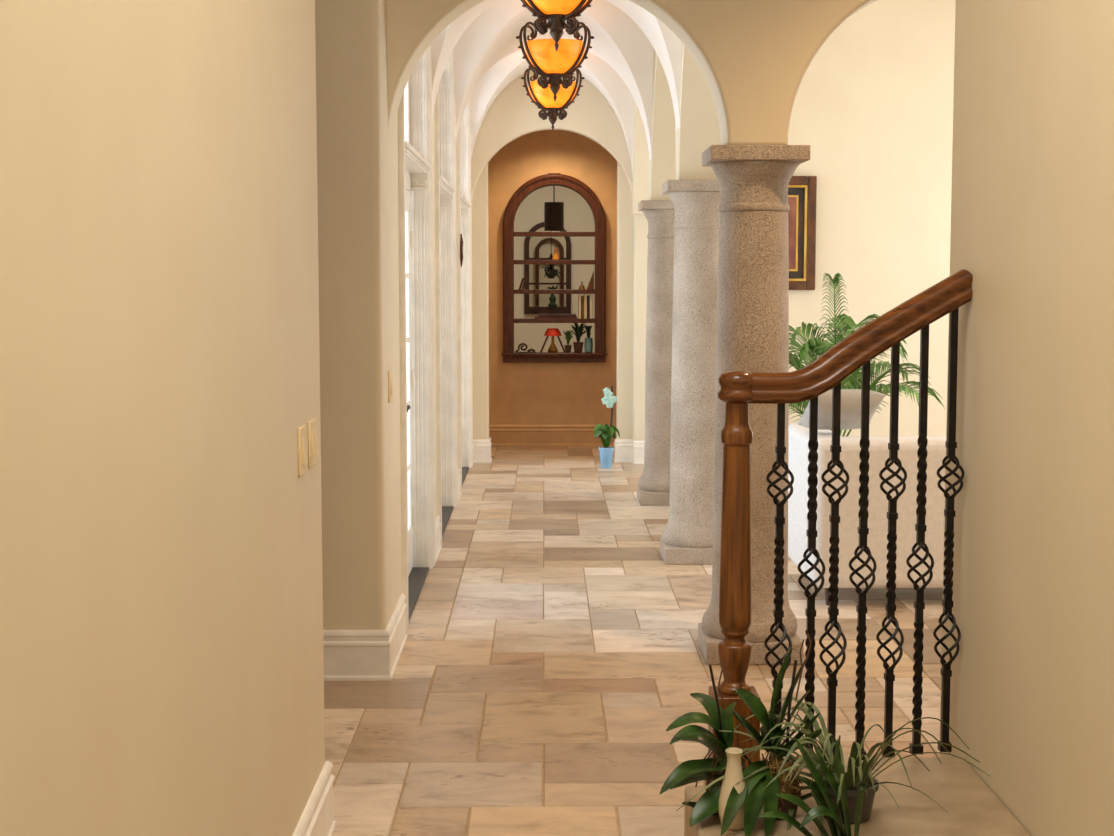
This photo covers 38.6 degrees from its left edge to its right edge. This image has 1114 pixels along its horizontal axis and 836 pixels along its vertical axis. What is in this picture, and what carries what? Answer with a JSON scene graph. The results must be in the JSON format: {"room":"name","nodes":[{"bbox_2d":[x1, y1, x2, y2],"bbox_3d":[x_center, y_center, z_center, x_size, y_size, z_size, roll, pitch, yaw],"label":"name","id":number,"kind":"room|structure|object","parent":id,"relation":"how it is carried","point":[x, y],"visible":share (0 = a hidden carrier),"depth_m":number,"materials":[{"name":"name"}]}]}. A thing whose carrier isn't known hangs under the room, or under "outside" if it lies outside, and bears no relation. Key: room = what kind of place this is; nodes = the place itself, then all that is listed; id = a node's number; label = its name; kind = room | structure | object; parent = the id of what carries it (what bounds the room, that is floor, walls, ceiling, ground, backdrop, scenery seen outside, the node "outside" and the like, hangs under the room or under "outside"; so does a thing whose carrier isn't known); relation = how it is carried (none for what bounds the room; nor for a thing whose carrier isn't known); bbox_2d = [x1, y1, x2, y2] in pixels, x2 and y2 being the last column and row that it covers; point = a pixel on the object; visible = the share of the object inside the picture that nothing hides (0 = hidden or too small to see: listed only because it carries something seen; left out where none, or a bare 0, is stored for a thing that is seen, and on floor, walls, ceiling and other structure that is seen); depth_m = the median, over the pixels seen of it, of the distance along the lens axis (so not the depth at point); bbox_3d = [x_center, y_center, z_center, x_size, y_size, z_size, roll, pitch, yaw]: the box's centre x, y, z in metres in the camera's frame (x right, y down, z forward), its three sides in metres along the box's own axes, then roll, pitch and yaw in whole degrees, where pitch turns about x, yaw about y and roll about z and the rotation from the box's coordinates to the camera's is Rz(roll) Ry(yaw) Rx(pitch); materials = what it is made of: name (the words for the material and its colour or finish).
{"room":"house hallway","nodes":[
{"label":"house hallway","id":0,"kind":"room"},
{"bbox_2d":[0,0,324,835],"bbox_3d":[-0.754,-0.646,1.453,0.215,4.270,6.020,0,5,0],"label":"wall","id":1,"kind":"structure","parent":0,"point":[162,655],"depth_m":2.59,"materials":[{"name":"beige paint"}]},
{"bbox_2d":[298,425,306,476],"bbox_3d":[-0.661,0.085,4.144,0.014,0.127,0.090,0,5,0],"label":"light switch","id":2,"kind":"object","parent":1,"relation":"attached to","point":[302,460],"visible":1,"depth_m":4.12,"materials":[{"name":"beige plastic"}]},
{"bbox_2d":[308,418,318,468],"bbox_3d":[-0.662,0.068,4.333,0.014,0.127,0.120,0,5,0],"label":"light switch","id":3,"kind":"object","parent":1,"relation":"attached to","point":[313,450],"visible":1,"depth_m":4.30,"materials":[{"name":"beige plastic"}]},
{"bbox_2d":[292,761,335,835],"bbox_3d":[-0.743,1.361,1.643,0.239,0.200,6.044,0,5,0],"label":"baseboard","id":4,"kind":"structure","parent":1,"relation":"attached to","point":[317,818],"depth_m":4.41,"materials":[{"name":"white paint"}]},
{"bbox_2d":[432,113,457,517],"bbox_3d":[-0.843,-1.110,10.386,0.250,3.620,6.900,0,5,0],"label":"wall","id":5,"kind":"structure","parent":0,"point":[433,122],"depth_m":9.21,"materials":[{"name":"beige paint"}]},
{"bbox_2d":[404,80,409,142],"bbox_3d":[-0.803,-1.740,7.751,0.049,0.900,1.500,0,5,0],"label":"window","id":6,"kind":"structure","parent":5,"relation":"in","point":[406,90],"depth_m":8.46,"materials":[{"name":"white paint"}]},
{"bbox_2d":[398,44,434,636],"bbox_3d":[-0.810,-0.709,7.842,0.284,3.230,1.760,0,5,0],"label":"trim","id":7,"kind":"structure","parent":5,"relation":"attached to","point":[414,157],"depth_m":8.59,"materials":[{"name":"white paint"}]},
{"bbox_2d":[405,189,428,619],"bbox_3d":[-0.821,-0.124,7.894,0.253,2.056,1.520,0,5,0],"label":"door","id":8,"kind":"structure","parent":5,"relation":"in","point":[416,575],"depth_m":8.52,"materials":[{"name":"wood"}]},
{"bbox_2d":[435,515,440,563],"bbox_3d":[-0.695,0.697,9.139,0.024,0.200,0.565,0,5,0],"label":"baseboard","id":9,"kind":"structure","parent":5,"relation":"attached to","point":[437,519],"depth_m":9.18,"materials":[{"name":"white paint"}]},
{"bbox_2d":[434,50,457,547],"bbox_3d":[-0.829,-0.915,10.169,0.284,3.230,1.760,0,5,0],"label":"trim","id":10,"kind":"structure","parent":5,"relation":"attached to","point":[444,108],"depth_m":10.91,"materials":[{"name":"white paint"}]},
{"bbox_2d":[440,240,453,535],"bbox_3d":[-0.839,-0.330,10.220,0.253,2.056,1.520,0,5,0],"label":"door","id":11,"kind":"structure","parent":5,"relation":"in","point":[446,510],"depth_m":10.72,"materials":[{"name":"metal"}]},
{"bbox_2d":[458,468,461,502],"bbox_3d":[-0.713,0.492,11.450,0.024,0.200,0.535,0,5,0],"label":"baseboard","id":12,"kind":"structure","parent":5,"relation":"attached to","point":[459,470],"depth_m":11.56,"materials":[{"name":"white paint"}]},
{"bbox_2d":[460,234,462,266],"bbox_3d":[-0.688,-1.209,11.485,0.026,0.236,0.068,0,5,0],"label":"wall ornament","id":13,"kind":"object","parent":5,"relation":"attached to","point":[461,238],"visible":1,"depth_m":11.47,"materials":[{"name":"brown wood"}]},
{"bbox_2d":[456,99,472,493],"bbox_3d":[-0.847,-1.118,12.464,0.284,3.230,1.760,0,5,0],"label":"trim","id":14,"kind":"structure","parent":5,"relation":"attached to","point":[463,145],"depth_m":13.20,"materials":[{"name":"white paint"}]},
{"bbox_2d":[462,467,468,484],"bbox_3d":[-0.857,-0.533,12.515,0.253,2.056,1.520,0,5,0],"label":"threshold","id":15,"kind":"structure","parent":5,"relation":"in","point":[464,469],"depth_m":12.97,"materials":[{"name":"stone"}]},
{"bbox_2d":[473,437,491,462],"bbox_3d":[-0.657,0.277,13.882,0.174,0.200,0.224,0,5,0],"label":"baseboard","id":16,"kind":"structure","parent":5,"relation":"attached to","point":[481,447],"depth_m":13.78,"materials":[{"name":"white paint"}]},
{"bbox_2d":[529,227,565,306],"bbox_3d":[-0.079,-2.027,22.559,5.400,3.540,0.100,0,5,0],"label":"wall","id":17,"kind":"structure","parent":0,"point":[545,249],"depth_m":22.50,"materials":[{"name":"beige paint"}]},
{"bbox_2d":[535,238,563,306],"bbox_3d":[-0.103,-1.991,22.497,0.400,1.100,0.130,0,5,0],"label":"frame","id":18,"kind":"object","parent":17,"relation":"attached to","point":[541,242],"visible":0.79,"depth_m":22.43,"materials":[{"name":"brown wood"}]},
{"bbox_2d":[488,130,616,424],"bbox_3d":[-0.045,-1.378,15.117,2.050,3.320,0.160,0,5,0],"label":"wall","id":19,"kind":"structure","parent":0,"point":[519,393],"depth_m":15.07,"materials":[{"name":"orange paint"}]},
{"bbox_2d":[489,425,615,445],"bbox_3d":[-0.044,0.164,15.162,1.650,0.200,0.024,0,5,0],"label":"baseboard","id":20,"kind":"structure","parent":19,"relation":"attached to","point":[500,435],"depth_m":15.16,"materials":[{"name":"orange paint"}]},
{"bbox_2d":[513,232,594,236],"bbox_3d":[-0.025,-1.736,15.046,0.770,0.040,0.200,0,5,0],"label":"shelf","id":21,"kind":"object","parent":19,"relation":"attached to","point":[515,234],"depth_m":14.95,"materials":[{"name":"brown wood"}]},
{"bbox_2d":[501,173,607,362],"bbox_3d":[-0.025,-1.417,15.074,1.000,1.774,0.280,0,5,0],"label":"frame","id":22,"kind":"object","parent":19,"relation":"attached to","point":[599,354],"visible":0.99,"depth_m":14.98,"materials":[{"name":"brown wood"}]},
{"bbox_2d":[518,278,523,289],"bbox_3d":[-0.336,-1.272,15.084,0.056,0.110,0.120,0,5,0],"label":"book","id":23,"kind":"object","parent":22,"relation":"on","point":[522,280],"visible":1,"depth_m":15.02,"materials":[{"name":"brown paper"}]},
{"bbox_2d":[515,343,535,352],"bbox_3d":[-0.299,-0.667,15.118,0.200,0.092,0.040,0,5,0],"label":"scroll ornament","id":24,"kind":"object","parent":22,"relation":"on","point":[522,344],"visible":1,"depth_m":15.11,"materials":[{"name":"brown metal"}]},
{"bbox_2d":[540,328,564,352],"bbox_3d":[-0.040,-0.734,15.114,0.189,0.234,0.170,4,7,41],"label":"lamp","id":25,"kind":"object","parent":22,"relation":"on","point":[552,332],"visible":1,"depth_m":15.09,"materials":[{"name":"paint"}]},
{"bbox_2d":[552,248,558,259],"bbox_3d":[-0.011,-1.552,15.052,0.068,0.118,0.068,0,5,0],"label":"figurine","id":26,"kind":"object","parent":22,"relation":"on","point":[555,255],"visible":1,"depth_m":15.04,"materials":[{"name":"ceramic"}]},
{"bbox_2d":[535,316,576,318],"bbox_3d":[-0.009,-0.954,15.103,0.400,0.022,0.144,0,5,0],"label":"flat book","id":27,"kind":"object","parent":22,"relation":"on","point":[536,317],"visible":1,"depth_m":15.03,"materials":[{"name":"red paper"}]},
{"bbox_2d":[538,314,575,315],"bbox_3d":[0.001,-0.975,15.101,0.360,0.020,0.144,0,5,0],"label":"flat book","id":28,"kind":"object","parent":27,"relation":"on","point":[538,314],"visible":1,"depth_m":15.03,"materials":[{"name":"brown paper"}]},
{"bbox_2d":[563,330,573,352],"bbox_3d":[0.106,-0.731,15.122,0.089,0.221,0.079,-5,7,-42],"label":"plant","id":29,"kind":"object","parent":22,"relation":"on","point":[568,334],"visible":1,"depth_m":15.11,"materials":[{"name":"green plant"}]},
{"bbox_2d":[571,323,586,352],"bbox_3d":[0.206,-0.775,15.133,0.159,0.305,0.105,0,5,0],"label":"plant","id":30,"kind":"object","parent":22,"relation":"on","point":[578,346],"visible":1,"depth_m":15.11,"materials":[{"name":"green plant"}]},
{"bbox_2d":[578,295,580,318],"bbox_3d":[0.215,-1.056,15.098,0.026,0.225,0.140,0,5,0],"label":"upright book","id":31,"kind":"object","parent":22,"relation":"on","point":[579,296],"visible":1,"depth_m":15.03,"materials":[{"name":"beige paper"}]},
{"bbox_2d":[578,281,584,289],"bbox_3d":[0.235,-1.255,15.070,0.068,0.078,0.068,0,5,0],"label":"brass bell","id":32,"kind":"object","parent":22,"relation":"on","point":[581,287],"visible":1,"depth_m":15.05,"materials":[{"name":"gold metal"}]},
{"bbox_2d":[581,296,583,318],"bbox_3d":[0.241,-1.051,15.098,0.022,0.215,0.140,0,5,0],"label":"upright book","id":33,"kind":"object","parent":22,"relation":"on","point":[582,297],"visible":1,"depth_m":15.03,"materials":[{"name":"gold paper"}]},
{"bbox_2d":[584,294,586,318],"bbox_3d":[0.269,-1.061,15.098,0.028,0.235,0.140,0,5,0],"label":"upright book","id":34,"kind":"object","parent":22,"relation":"on","point":[585,295],"visible":0.93,"depth_m":15.03,"materials":[{"name":"beige paper"}]},
{"bbox_2d":[587,295,588,318],"bbox_3d":[0.294,-1.053,15.099,0.020,0.220,0.140,0,5,0],"label":"upright book","id":35,"kind":"object","parent":22,"relation":"on","point":[587,295],"visible":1,"depth_m":15.03,"materials":[{"name":"black paper"}]},
{"bbox_2d":[584,326,592,352],"bbox_3d":[0.300,-0.749,15.116,0.083,0.256,0.083,4,6,37],"label":"vase","id":36,"kind":"object","parent":22,"relation":"on","point":[588,344],"visible":1,"depth_m":15.09,"materials":[{"name":"ceramic"}]},
{"bbox_2d":[587,271,593,289],"bbox_3d":[0.315,-1.306,15.086,0.067,0.178,0.080,0,5,0],"label":"wedge","id":37,"kind":"object","parent":22,"relation":"on","point":[591,283],"visible":1,"depth_m":15.05,"materials":[{"name":"brown wood"}]},
{"bbox_2d":[589,294,592,318],"bbox_3d":[0.322,-1.058,15.098,0.030,0.230,0.140,0,5,0],"label":"upright book","id":38,"kind":"object","parent":22,"relation":"on","point":[590,295],"visible":1,"depth_m":15.03,"materials":[{"name":"beige paper"}]},
{"bbox_2d":[514,318,594,322],"bbox_3d":[-0.025,-0.924,15.118,0.770,0.040,0.200,0,5,0],"label":"shelf","id":39,"kind":"object","parent":19,"relation":"attached to","point":[516,320],"depth_m":15.02,"materials":[{"name":"brown wood"}]},
{"bbox_2d":[514,289,594,293],"bbox_3d":[-0.025,-1.197,15.094,0.770,0.040,0.200,0,5,0],"label":"shelf","id":40,"kind":"object","parent":19,"relation":"attached to","point":[525,291],"depth_m":15.00,"materials":[{"name":"brown wood"}]},
{"bbox_2d":[514,260,594,263],"bbox_3d":[-0.025,-1.474,15.069,0.770,0.040,0.200,0,5,0],"label":"shelf","id":41,"kind":"object","parent":19,"relation":"attached to","point":[515,261],"depth_m":14.97,"materials":[{"name":"brown wood"}]},
{"bbox_2d":[514,186,594,351],"bbox_3d":[-0.054,-1.705,19.486,5.400,3.440,0.120,0,5,0],"label":"wall","id":42,"kind":"structure","parent":0,"point":[578,216],"depth_m":19.40,"materials":[{"name":"beige paint"}]},
{"bbox_2d":[524,222,570,313],"bbox_3d":[-0.114,-1.829,19.419,0.570,1.120,0.130,0,5,0],"label":"frame","id":43,"kind":"object","parent":42,"relation":"attached to","point":[527,310],"visible":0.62,"depth_m":19.38,"materials":[{"name":"brown wood"}]},
{"bbox_2d":[547,285,557,306],"bbox_3d":[-0.054,-1.486,19.395,0.120,0.261,0.120,-4,7,-41],"label":"urn","id":44,"kind":"object","parent":43,"relation":"on","point":[552,298],"visible":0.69,"depth_m":19.37,"materials":[{"name":"green ceramic"}]},
{"bbox_2d":[529,283,565,284],"bbox_3d":[-0.114,-1.641,19.446,0.450,0.024,0.110,0,5,0],"label":"shelf","id":45,"kind":"object","parent":42,"relation":"attached to","point":[529,283],"depth_m":19.39,"materials":[{"name":"brown wood"}]},
{"bbox_2d":[529,258,565,259],"bbox_3d":[-0.114,-1.940,19.419,0.450,0.024,0.110,0,5,0],"label":"shelf","id":46,"kind":"object","parent":42,"relation":"attached to","point":[529,258],"depth_m":19.36,"materials":[{"name":"brown wood"}]},
{"bbox_2d":[431,0,681,178],"bbox_3d":[-0.026,-2.159,10.045,1.444,1.030,6.848,0,5,0],"label":"vault","id":47,"kind":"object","parent":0,"point":[620,63],"visible":0.66,"depth_m":10.72,"materials":[{"name":"white paint"}]},
{"bbox_2d":[521,67,584,129],"bbox_3d":[-0.032,-2.544,12.269,0.495,0.645,0.384,0,5,0],"label":"pendant lantern","id":48,"kind":"object","parent":47,"relation":"hanging from","point":[543,99],"visible":0.86,"depth_m":12.20,"materials":[{"name":"orange"}]},
{"bbox_2d":[516,22,593,100],"bbox_3d":[-0.012,-2.311,9.975,0.495,0.645,0.384,0,5,0],"label":"pendant lantern","id":49,"kind":"object","parent":47,"relation":"hanging from","point":[541,55],"visible":0.97,"depth_m":9.88,"materials":[{"name":"orange"}]},
{"bbox_2d":[521,0,592,50],"bbox_3d":[-0.002,-2.097,7.675,0.495,0.645,0.384,0,5,0],"label":"pendant lantern","id":50,"kind":"object","parent":47,"relation":"hanging from","point":[556,12],"visible":1,"depth_m":7.65,"materials":[{"name":"brown metal"}]},
{"bbox_2d":[387,0,877,145],"bbox_3d":[0.847,-1.102,6.606,3.600,4.270,0.250,0,5,0],"label":"wall","id":51,"kind":"structure","parent":0,"point":[754,57],"depth_m":6.45,"materials":[{"name":"beige paint"}]},
{"bbox_2d":[324,446,942,835],"bbox_3d":[1.460,0.730,10.580,9.288,0.120,21.233,0,5,0],"label":"floor","id":52,"kind":"structure","parent":0,"point":[551,650],"depth_m":6.43,"materials":[{"name":"tile"}]},
{"bbox_2d":[315,0,401,629],"bbox_3d":[-1.920,-1.097,6.554,2.465,4.270,0.780,0,5,0],"label":"wall pier","id":53,"kind":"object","parent":52,"relation":"on","point":[358,192],"visible":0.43,"depth_m":6.25,"materials":[{"name":"beige paint"}]},
{"bbox_2d":[323,594,406,680],"bbox_3d":[-1.908,0.913,6.695,2.489,0.200,0.754,0,5,0],"label":"baseboard","id":54,"kind":"object","parent":53,"relation":"attached to","point":[349,655],"visible":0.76,"depth_m":6.34,"materials":[{"name":"white paint"}]},
{"bbox_2d":[388,370,392,402],"bbox_3d":[-0.679,-0.130,6.519,0.014,0.130,0.100,0,5,0],"label":"light switch","id":55,"kind":"object","parent":53,"relation":"attached to","point":[390,388],"visible":1,"depth_m":6.50,"materials":[{"name":"beige plastic"}]},
{"bbox_2d":[594,386,619,467],"bbox_3d":[0.418,0.074,13.394,0.222,0.690,0.225,0,5,0],"label":"potted orchid","id":56,"kind":"object","parent":52,"relation":"on","point":[607,432],"visible":1,"depth_m":13.35,"materials":[{"name":"green plant"}]},
{"bbox_2d":[637,200,674,504],"bbox_3d":[0.783,-0.463,11.300,0.406,2.130,0.406,0,5,0],"label":"stone column","id":57,"kind":"structure","parent":52,"relation":"on","point":[653,487],"depth_m":11.18,"materials":[{"name":"beige stone"}]},
{"bbox_2d":[660,180,719,563],"bbox_3d":[0.801,-0.259,8.999,0.406,2.130,0.406,0,5,0],"label":"stone column","id":58,"kind":"structure","parent":52,"relation":"on","point":[687,536],"depth_m":8.87,"materials":[{"name":"beige stone"}]},
{"bbox_2d":[698,145,810,664],"bbox_3d":[0.819,-0.056,6.698,0.406,2.130,0.406,0,5,0],"label":"stone column","id":59,"kind":"structure","parent":52,"relation":"on","point":[752,335],"depth_m":6.56,"materials":[{"name":"beige stone"}]},
{"bbox_2d":[684,757,1030,835],"bbox_3d":[0.700,1.169,2.955,0.755,0.350,2.470,0,5,0],"label":"stair landing","id":60,"kind":"structure","parent":52,"relation":"on","point":[974,809],"depth_m":3.77,"materials":[{"name":"stone"}]},
{"bbox_2d":[660,665,751,826],"bbox_3d":[0.337,0.751,3.678,0.140,0.356,0.256,5,7,44],"label":"potted orchid","id":61,"kind":"object","parent":60,"relation":"on","point":[708,769],"visible":0.8,"depth_m":3.68,"materials":[{"name":"green plant"}]},
{"bbox_2d":[719,748,744,830],"bbox_3d":[0.402,0.844,3.622,0.068,0.181,0.068,0,5,0],"label":"bottle vase","id":62,"kind":"object","parent":60,"relation":"on","point":[733,773],"visible":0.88,"depth_m":3.60,"materials":[{"name":"beige ceramic"}]},
{"bbox_2d":[721,633,821,835],"bbox_3d":[0.495,0.719,3.640,0.354,0.426,0.150,-4,6,-39],"label":"potted orchid","id":63,"kind":"object","parent":60,"relation":"on","point":[753,794],"visible":0.87,"depth_m":3.66,"materials":[{"name":"green plant"}]},
{"bbox_2d":[676,697,989,835],"bbox_3d":[0.649,0.823,3.705,0.691,0.280,0.504,1,5,11],"label":"spider plant","id":64,"kind":"object","parent":60,"relation":"on","point":[841,796],"visible":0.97,"depth_m":3.59,"materials":[{"name":"green plant"}]},
{"bbox_2d":[708,269,972,767],"bbox_3d":[0.739,0.256,4.090,0.714,1.270,0.136,-1,5,-9],"label":"stair railing","id":65,"kind":"object","parent":60,"relation":"on","point":[738,389],"visible":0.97,"depth_m":4.06,"materials":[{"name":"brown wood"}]},
{"bbox_2d":[764,622,791,676],"bbox_3d":[0.565,0.593,4.074,0.069,0.145,0.069,0,5,0],"label":"basket","id":66,"kind":"object","parent":65,"relation":"on","point":[778,625],"depth_m":4.06,"materials":[{"name":"metal"}]},
{"bbox_2d":[766,461,793,505],"bbox_3d":[0.565,0.165,4.036,0.069,0.116,0.069,0,5,0],"label":"basket","id":67,"kind":"object","parent":65,"relation":"on","point":[783,464],"depth_m":4.03,"materials":[{"name":"metal"}]},
{"bbox_2d":[797,548,825,598],"bbox_3d":[0.649,0.396,4.065,0.069,0.131,0.069,0,5,0],"label":"basket","id":68,"kind":"object","parent":65,"relation":"on","point":[814,551],"depth_m":4.05,"materials":[{"name":"metal"}]},
{"bbox_2d":[819,620,846,675],"bbox_3d":[0.709,0.591,4.096,0.069,0.145,0.069,0,5,0],"label":"basket","id":69,"kind":"object","parent":65,"relation":"on","point":[834,623],"depth_m":4.09,"materials":[{"name":"metal"}]},
{"bbox_2d":[821,460,848,504],"bbox_3d":[0.709,0.163,4.058,0.069,0.116,0.069,0,5,0],"label":"basket","id":70,"kind":"object","parent":65,"relation":"on","point":[835,462],"depth_m":4.05,"materials":[{"name":"metal"}]},
{"bbox_2d":[849,545,876,595],"bbox_3d":[0.788,0.392,4.107,0.069,0.131,0.069,0,5,0],"label":"basket","id":71,"kind":"object","parent":65,"relation":"on","point":[863,547],"depth_m":4.10,"materials":[{"name":"metal"}]},
{"bbox_2d":[876,616,903,670],"bbox_3d":[0.868,0.586,4.150,0.069,0.145,0.069,0,5,0],"label":"basket","id":72,"kind":"object","parent":65,"relation":"on","point":[892,619],"depth_m":4.14,"materials":[{"name":"metal"}]},
{"bbox_2d":[879,457,906,501],"bbox_3d":[0.868,0.158,4.112,0.069,0.116,0.069,0,5,0],"label":"basket","id":73,"kind":"object","parent":65,"relation":"on","point":[896,460],"depth_m":4.10,"materials":[{"name":"metal"}]},
{"bbox_2d":[906,542,933,591],"bbox_3d":[0.948,0.387,4.156,0.069,0.131,0.069,0,5,0],"label":"basket","id":74,"kind":"object","parent":65,"relation":"on","point":[922,545],"depth_m":4.15,"materials":[{"name":"metal"}]},
{"bbox_2d":[933,612,960,666],"bbox_3d":[1.027,0.582,4.195,0.069,0.145,0.069,0,5,0],"label":"basket","id":75,"kind":"object","parent":65,"relation":"on","point":[941,623],"depth_m":4.18,"materials":[{"name":"metal"}]},
{"bbox_2d":[937,455,964,498],"bbox_3d":[1.027,0.154,4.157,0.069,0.116,0.069,0,5,0],"label":"basket","id":76,"kind":"object","parent":65,"relation":"on","point":[944,463],"depth_m":4.15,"materials":[{"name":"metal"}]},
{"bbox_2d":[788,423,945,605],"bbox_3d":[2.236,0.472,8.166,2.010,0.820,0.950,0,5,0],"label":"sofa","id":77,"kind":"object","parent":52,"relation":"on","point":[798,438],"visible":0.41,"depth_m":7.69,"materials":[{"name":"white fabric"}]},
{"bbox_2d":[797,389,885,429],"bbox_3d":[1.408,-0.042,7.899,0.380,0.209,0.253,-1,5,-6],"label":"throw pillow","id":78,"kind":"object","parent":77,"relation":"on","point":[850,398],"visible":0.62,"depth_m":7.80,"materials":[{"name":"grey fabric"}]},
{"bbox_2d":[632,43,720,213],"bbox_3d":[0.789,-2.484,10.032,0.250,2.120,6.830,0,5,0],"label":"wall","id":79,"kind":"structure","parent":0,"point":[676,154],"depth_m":10.56,"materials":[{"name":"beige paint"}]},
{"bbox_2d":[471,0,955,452],"bbox_3d":[2.217,-1.719,13.579,6.550,4.270,0.120,0,5,0],"label":"wall","id":80,"kind":"structure","parent":0,"point":[873,107],"depth_m":13.48,"materials":[{"name":"beige paint"}]},
{"bbox_2d":[472,162,633,438],"bbox_3d":[-0.034,-1.258,13.763,2.050,3.320,0.200,0,5,0],"label":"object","id":81,"kind":"structure","parent":80,"relation":"attached to","point":[625,218],"depth_m":13.70,"materials":[{"name":"beige paint"}]},
{"bbox_2d":[613,438,632,462],"bbox_3d":[0.576,0.276,13.891,0.159,0.200,0.224,0,5,0],"label":"baseboard","id":82,"kind":"structure","parent":80,"relation":"attached to","point":[623,448],"depth_m":13.79,"materials":[{"name":"white paint"}]},
{"bbox_2d":[633,441,644,463],"bbox_3d":[3.000,0.294,13.691,4.685,0.200,0.024,0,5,0],"label":"baseboard","id":83,"kind":"structure","parent":80,"relation":"attached to","point":[638,455],"depth_m":13.67,"materials":[{"name":"white paint"}]},
{"bbox_2d":[788,176,816,289],"bbox_3d":[1.793,-1.566,13.499,0.800,0.960,0.060,0,5,0],"label":"framed painting","id":84,"kind":"object","parent":80,"relation":"attached to","point":[802,190],"visible":0.43,"depth_m":13.49,"materials":[{"name":"brown wood"}]},
{"bbox_2d":[788,197,796,268],"bbox_3d":[1.818,-1.567,13.503,0.430,0.620,0.012,0,5,0],"label":"picture","id":85,"kind":"object","parent":84,"relation":"attached to","point":[792,201],"depth_m":13.50,"materials":[{"name":"paint"}]},
{"bbox_2d":[789,273,943,436],"bbox_3d":[1.857,-0.147,10.575,1.322,1.628,1.117,0,5,2],"label":"potted palm","id":86,"kind":"object","parent":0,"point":[814,344],"visible":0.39,"depth_m":10.52,"materials":[{"name":"green plant"}]},
{"bbox_2d":[939,0,1113,835],"bbox_3d":[1.164,-0.639,1.383,0.150,4.270,5.850,0,5,0],"label":"wall","id":87,"kind":"structure","parent":0,"point":[1032,679],"depth_m":3.56,"materials":[{"name":"beige paint"}]},
{"bbox_3d":[-0.049,-3.405,18.623,5.400,0.100,7.500,0,5,0],"label":"ceiling","id":88,"kind":"structure","parent":0,"visible":0},
{"bbox_2d":[540,231,563,279],"bbox_3d":[-0.087,-2.660,20.663,0.250,1.744,0.246,-4,6,-37],"label":"plant","id":89,"kind":"object","parent":88,"relation":"hanging from","point":[551,272],"visible":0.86,"depth_m":20.67,"materials":[{"name":"green plant"}]},
{"bbox_2d":[544,186,563,230],"bbox_3d":[-0.030,-2.538,16.340,0.200,1.225,0.200,0,5,0],"label":"drum pendant","id":90,"kind":"object","parent":88,"relation":"hanging from","point":[553,211],"visible":0.85,"depth_m":16.30,"materials":[{"name":"metal"}]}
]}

